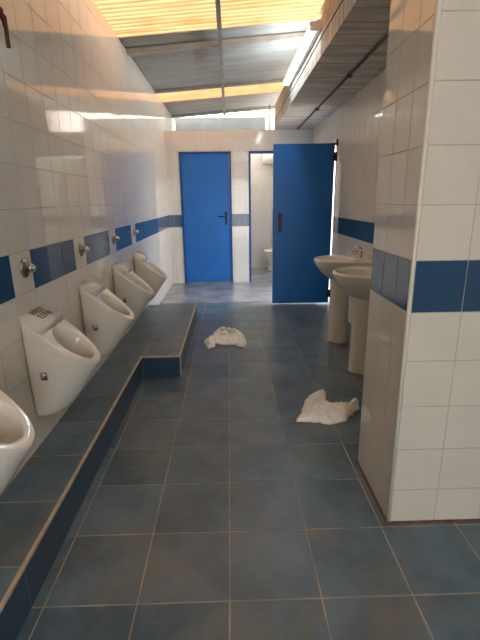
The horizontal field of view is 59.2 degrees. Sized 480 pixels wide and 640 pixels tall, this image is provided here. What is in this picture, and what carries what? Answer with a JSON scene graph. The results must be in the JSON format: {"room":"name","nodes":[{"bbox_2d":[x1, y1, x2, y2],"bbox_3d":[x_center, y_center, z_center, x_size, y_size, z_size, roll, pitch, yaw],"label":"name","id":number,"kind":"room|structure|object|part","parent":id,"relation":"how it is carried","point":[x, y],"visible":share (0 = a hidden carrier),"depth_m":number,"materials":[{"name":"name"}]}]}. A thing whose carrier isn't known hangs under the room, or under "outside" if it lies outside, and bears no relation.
{"room":"public restroom","nodes":[
{"label":"public restroom","id":0,"kind":"room"},
{"bbox_2d":[0,0,175,481],"bbox_3d":[-1.171,-0.972,3.326,0.152,2.868,11.000,-1,16,-1],"label":"wall","id":1,"kind":"structure","parent":0,"point":[83,151],"depth_m":2.65,"materials":[{"name":"tile"}]},
{"bbox_2d":[0,6,10,47],"bbox_3d":[-1.045,-1.276,1.820,0.076,0.155,0.120,-1,16,-1],"label":"rusty pipe","id":2,"kind":"object","parent":1,"relation":"attached to","point":[3,17],"visible":1,"depth_m":1.85,"materials":[{"name":"metal"}]},
{"bbox_2d":[0,390,35,496],"bbox_3d":[-0.873,0.422,1.447,0.317,0.548,0.323,-1,16,-1],"label":"urinal","id":3,"kind":"object","parent":1,"relation":"attached to","point":[17,432],"visible":1,"depth_m":1.49,"materials":[{"name":"white ceramic"}]},
{"bbox_2d":[20,259,35,277],"bbox_3d":[-1.028,-0.254,2.070,0.055,0.094,0.094,-1,16,-1],"label":"valve","id":4,"kind":"object","parent":1,"relation":"attached to","point":[26,268],"visible":1,"depth_m":2.05,"materials":[{"name":"silver metal"}]},
{"bbox_2d":[19,303,100,415],"bbox_3d":[-0.892,0.207,2.207,0.317,0.548,0.323,-1,16,-1],"label":"urinal","id":5,"kind":"object","parent":1,"relation":"attached to","point":[61,360],"visible":1,"depth_m":2.10,"materials":[{"name":"white ceramic"}]},
{"bbox_2d":[79,242,89,255],"bbox_3d":[-1.048,-0.479,2.863,0.055,0.094,0.094,-1,16,-1],"label":"valve","id":6,"kind":"object","parent":1,"relation":"attached to","point":[82,249],"visible":1,"depth_m":2.84,"materials":[{"name":"silver metal"}]},
{"bbox_2d":[78,277,133,356],"bbox_3d":[-0.912,-0.018,2.999,0.317,0.548,0.323,-1,16,-1],"label":"urinal","id":7,"kind":"object","parent":1,"relation":"attached to","point":[106,318],"visible":0.89,"depth_m":2.88,"materials":[{"name":"white ceramic"}]},
{"bbox_2d":[112,233,119,243],"bbox_3d":[-1.068,-0.704,3.655,0.055,0.094,0.094,-1,16,-1],"label":"valve","id":8,"kind":"object","parent":1,"relation":"attached to","point":[114,238],"visible":1,"depth_m":3.64,"materials":[{"name":"silver metal"}]},
{"bbox_2d":[112,261,153,321],"bbox_3d":[-0.932,-0.242,3.792,0.317,0.548,0.323,-1,16,-1],"label":"urinal","id":9,"kind":"object","parent":1,"relation":"attached to","point":[130,288],"visible":0.84,"depth_m":3.67,"materials":[{"name":"white ceramic"}]},
{"bbox_2d":[133,227,138,235],"bbox_3d":[-1.088,-0.928,4.448,0.055,0.094,0.094,-1,16,-1],"label":"valve","id":10,"kind":"object","parent":1,"relation":"attached to","point":[135,231],"visible":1,"depth_m":4.43,"materials":[{"name":"silver metal"}]},
{"bbox_2d":[133,251,166,300],"bbox_3d":[-0.952,-0.467,4.584,0.317,0.548,0.323,-1,16,-1],"label":"urinal","id":11,"kind":"object","parent":1,"relation":"attached to","point":[145,268],"visible":0.71,"depth_m":4.46,"materials":[{"name":"white ceramic"}]},
{"bbox_2d":[154,78,284,93],"bbox_3d":[0.250,-3.312,5.901,2.885,0.251,0.050,-1,16,-1],"label":"trim","id":12,"kind":"structure","parent":1,"relation":"attached to","point":[283,79],"depth_m":5.88,"materials":[{"name":"grey paint"}]},
{"bbox_2d":[171,106,274,117],"bbox_3d":[0.206,-3.804,7.642,2.885,0.256,0.050,-1,16,-1],"label":"trim","id":13,"kind":"structure","parent":1,"relation":"attached to","point":[272,107],"depth_m":7.62,"materials":[{"name":"grey paint"}]},
{"bbox_2d":[92,0,324,37],"bbox_3d":[0.153,-2.638,3.454,3.300,0.267,1.110,-1,16,-1],"label":"panel","id":14,"kind":"object","parent":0,"point":[126,18],"visible":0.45,"depth_m":3.68,"materials":[{"name":"yellow plastic"}]},
{"bbox_2d":[118,19,315,89],"bbox_3d":[0.116,-3.062,4.965,3.300,0.267,2.050,-1,16,-1],"label":"ceiling","id":15,"kind":"structure","parent":0,"point":[271,60],"depth_m":4.79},
{"bbox_2d":[157,82,283,101],"bbox_3d":[0.082,-3.446,6.295,3.300,0.267,0.740,-1,16,-1],"label":"panel","id":16,"kind":"object","parent":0,"point":[271,87],"visible":0.29,"depth_m":6.38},
{"bbox_2d":[162,91,280,114],"bbox_3d":[0.060,-3.684,7.152,3.300,0.267,1.061,-1,16,-1],"label":"ceiling","id":17,"kind":"structure","parent":0,"point":[261,99],"depth_m":7.07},
{"bbox_2d":[173,117,272,267],"bbox_3d":[-0.037,-2.515,8.593,2.685,2.930,0.122,-1,16,-1],"label":"wall","id":18,"kind":"structure","parent":0,"point":[261,174],"depth_m":8.47,"materials":[{"name":"tile"}]},
{"bbox_2d":[262,154,272,244],"bbox_3d":[0.680,-2.418,8.483,0.460,1.805,0.176,-1,16,-1],"label":"cistern","id":19,"kind":"object","parent":18,"relation":"attached to","point":[266,158],"visible":0.31,"depth_m":8.24,"materials":[{"name":"white ceramic"}]},
{"bbox_3d":[0.669,-3.167,8.274,0.450,0.200,0.170,-1,16,-1],"label":"tank","id":20,"kind":"part","parent":19,"relation":"part of","materials":[{"name":"white ceramic"}]},
{"bbox_2d":[165,129,313,283],"bbox_3d":[0.004,-1.863,7.136,2.385,2.470,0.102,-1,16,-1],"label":"wall","id":21,"kind":"structure","parent":0,"point":[239,142],"depth_m":6.89,"materials":[{"name":"tile"}]},
{"bbox_2d":[179,151,232,282],"bbox_3d":[-0.555,-1.693,7.153,0.840,2.150,0.195,-1,16,-1],"label":"door","id":22,"kind":"structure","parent":21,"relation":"in","point":[205,177],"depth_m":7.11,"materials":[{"name":"blue wood"}]},
{"bbox_2d":[249,151,272,281],"bbox_3d":[0.569,-1.722,7.201,0.830,2.150,0.142,-1,16,-1],"label":"door frame","id":23,"kind":"structure","parent":21,"relation":"in","point":[250,152],"depth_m":7.01,"materials":[{"name":"blue"}]},
{"bbox_2d":[269,104,270,129],"bbox_3d":[0.478,-3.230,6.746,0.027,0.380,0.028,-1,16,-1],"label":"vent pipe","id":24,"kind":"object","parent":21,"relation":"on","point":[269,104],"visible":1,"depth_m":6.73,"materials":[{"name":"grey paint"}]},
{"bbox_2d":[16,268,479,639],"bbox_3d":[0.692,0.437,3.705,3.835,0.101,11.170,-1,16,-1],"label":"floor","id":25,"kind":"structure","parent":0,"point":[210,512],"depth_m":1.88,"materials":[{"name":"tile"}]},
{"bbox_2d":[0,304,196,639],"bbox_3d":[-0.734,0.854,1.791,0.587,0.183,7.010,-1,16,-1],"label":"platform","id":26,"kind":"object","parent":25,"relation":"on","point":[26,505],"visible":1,"depth_m":2.11,"materials":[{"name":"tile"}]},
{"bbox_2d":[0,304,196,612],"bbox_3d":[-0.600,0.850,1.793,0.323,0.184,7.010,-1,16,-1],"label":"trim","id":27,"kind":"structure","parent":26,"relation":"attached to","point":[25,563],"depth_m":1.85,"materials":[{"name":"grey metal"}]},
{"bbox_2d":[204,326,246,348],"bbox_3d":[-0.153,0.162,4.396,0.432,0.070,0.639,-1,16,-1],"label":"plastic bag","id":28,"kind":"object","parent":25,"relation":"on","point":[223,335],"visible":1,"depth_m":4.25,"materials":[{"name":"white plastic"}]},
{"bbox_2d":[264,248,271,271],"bbox_3d":[0.666,-1.223,8.591,0.374,0.427,0.569,-1,16,-1],"label":"toilet","id":29,"kind":"object","parent":25,"relation":"on","point":[268,251],"visible":0.53,"depth_m":8.47,"materials":[{"name":"white ceramic"}]},
{"bbox_2d":[296,389,359,424],"bbox_3d":[0.586,0.584,2.878,0.372,0.066,0.509,10,19,34],"label":"plastic bag","id":30,"kind":"object","parent":25,"relation":"on","point":[316,409],"visible":1,"depth_m":2.80,"materials":[{"name":"white plastic"}]},
{"bbox_2d":[314,246,371,343],"bbox_3d":[1.003,-0.251,4.178,0.562,0.958,0.558,-1,16,-1],"label":"washbasin","id":31,"kind":"object","parent":25,"relation":"on","point":[339,299],"visible":0.69,"depth_m":4.13,"materials":[{"name":"white ceramic"}]},
{"bbox_2d":[314,254,371,279],"bbox_3d":[0.998,-0.483,4.112,0.565,0.241,0.564,-1,16,-1],"label":"basin","id":32,"kind":"object","parent":31,"relation":"in","point":[326,264],"depth_m":4.00,"materials":[{"name":"white ceramic"}]},
{"bbox_2d":[347,246,362,257],"bbox_3d":[1.109,-0.656,4.066,0.162,0.120,0.054,-1,16,-1],"label":"tap","id":33,"kind":"object","parent":31,"relation":"on","point":[360,253],"depth_m":4.06,"materials":[{"name":"silver metal"}]},
{"bbox_2d":[332,266,371,374],"bbox_3d":[1.015,-0.035,3.418,0.562,0.958,0.558,-1,16,-1],"label":"washbasin","id":34,"kind":"object","parent":25,"relation":"on","point":[355,281],"visible":0.65,"depth_m":3.37,"materials":[{"name":"white ceramic"}]},
{"bbox_2d":[332,266,371,300],"bbox_3d":[1.010,-0.268,3.352,0.565,0.241,0.564,-1,16,-1],"label":"basin","id":35,"kind":"object","parent":34,"relation":"in","point":[355,281],"depth_m":3.24,"materials":[{"name":"white ceramic"}]},
{"bbox_2d":[358,0,479,520],"bbox_3d":[1.055,-0.613,1.709,0.845,3.000,0.464,-1,16,-1],"label":"wall pier","id":36,"kind":"object","parent":25,"relation":"on","point":[437,472],"visible":0.85,"depth_m":1.67,"materials":[{"name":"tile"}]},
{"bbox_2d":[386,0,442,521],"bbox_3d":[0.642,-0.542,1.482,0.018,3.000,0.018,-1,16,-1],"label":"trim","id":37,"kind":"structure","parent":36,"relation":"attached to","point":[438,11],"depth_m":1.54,"materials":[{"name":"beige"}]},
{"bbox_2d":[355,460,479,523],"bbox_3d":[1.044,0.831,2.112,0.808,0.004,0.477,-1,16,-1],"label":"trim","id":38,"kind":"structure","parent":36,"relation":"attached to","point":[356,461],"depth_m":1.89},
{"bbox_2d":[275,0,339,116],"bbox_3d":[0.741,-2.025,2.205,0.158,0.215,9.326,-1,16,-1],"label":"wall","id":39,"kind":"structure","parent":0,"point":[328,7],"depth_m":3.34,"materials":[{"name":"white paint"}]},
{"bbox_2d":[126,32,305,54],"bbox_3d":[0.291,-2.850,4.286,2.885,0.261,0.060,-1,16,-1],"label":"trim","id":40,"kind":"structure","parent":39,"relation":"attached to","point":[290,36],"depth_m":4.26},
{"bbox_2d":[283,19,321,85],"bbox_3d":[0.572,-2.538,4.122,0.095,0.070,1.720,-1,16,-1],"label":"fluorescent light","id":41,"kind":"object","parent":39,"relation":"attached to","point":[315,27],"visible":1,"depth_m":3.79,"materials":[{"name":"white plastic"}]},
{"bbox_2d":[274,0,390,128],"bbox_3d":[1.627,-1.872,2.273,1.930,0.160,9.330,-1,16,-1],"label":"ceiling concrete slab","id":42,"kind":"structure","parent":0,"point":[357,26],"depth_m":3.54,"materials":[{"name":"grey concrete"}]},
{"bbox_2d":[275,0,342,118],"bbox_3d":[0.610,-2.449,4.174,0.008,0.020,5.100,-1,16,-1],"label":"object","id":43,"kind":"object","parent":42,"relation":"attached to","point":[342,0],"visible":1,"depth_m":3.55,"materials":[{"name":"grey metal"}]},
{"bbox_2d":[297,32,388,129],"bbox_3d":[0.975,-2.317,4.221,0.044,0.032,5.150,-1,16,-1],"label":"conduit","id":44,"kind":"object","parent":42,"relation":"attached to","point":[349,75],"visible":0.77,"depth_m":3.78,"materials":[{"name":"black metal"}]},
{"bbox_2d":[313,68,385,322],"bbox_3d":[1.321,-1.315,5.142,0.152,2.470,7.440,-1,16,-1],"label":"wall","id":45,"kind":"structure","parent":0,"point":[356,124],"depth_m":4.54,"materials":[{"name":"tile"}]},
{"bbox_2d":[272,139,337,302],"bbox_3d":[0.830,-1.238,5.535,0.808,2.080,0.058,-1,16,0],"label":"door","id":46,"kind":"structure","parent":45,"relation":"in","point":[303,174],"depth_m":5.50,"materials":[{"name":"blue laminate"}]},
{"bbox_3d":[0.520,-1.267,5.508,0.044,0.240,0.008,-1,16,0],"label":"handle plate","id":47,"kind":"part","parent":46,"relation":"part of","materials":[{"name":"black plastic"}]},
{"bbox_2d":[329,140,336,302],"bbox_3d":[1.306,-1.374,6.009,0.166,2.110,0.860,-1,16,-1],"label":"door frame","id":48,"kind":"structure","parent":45,"relation":"in","point":[335,140],"depth_m":5.54,"materials":[{"name":"white"}]},
{"bbox_3d":[0.805,0.497,-2.003,3.835,2.900,0.152,-1,16,-1],"label":"wall","id":49,"kind":"structure","parent":0,"visible":0},
{"bbox_2d":[215,0,225,115],"bbox_3d":[-0.157,-2.303,2.668,0.040,0.035,10.410,-1,16,-1],"label":"trim","id":50,"kind":"structure","parent":49,"relation":"attached to","point":[217,2],"depth_m":4.21,"materials":[{"name":"grey paint"}]},
{"label":"outside","id":51,"kind":"structure","parent":0,"visible":0},
{"bbox_3d":[10.902,0.210,4.069,38.000,0.100,35.200,-1,16,-1],"label":"ground","id":52,"kind":"structure","parent":51,"visible":0},
{"bbox_2d":[246,109,335,242],"bbox_3d":[2.428,-6.050,14.662,4.480,6.550,3.200,-1,16,-1],"label":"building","id":53,"kind":"structure","parent":52,"relation":"on","point":[260,113],"depth_m":13.03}
]}

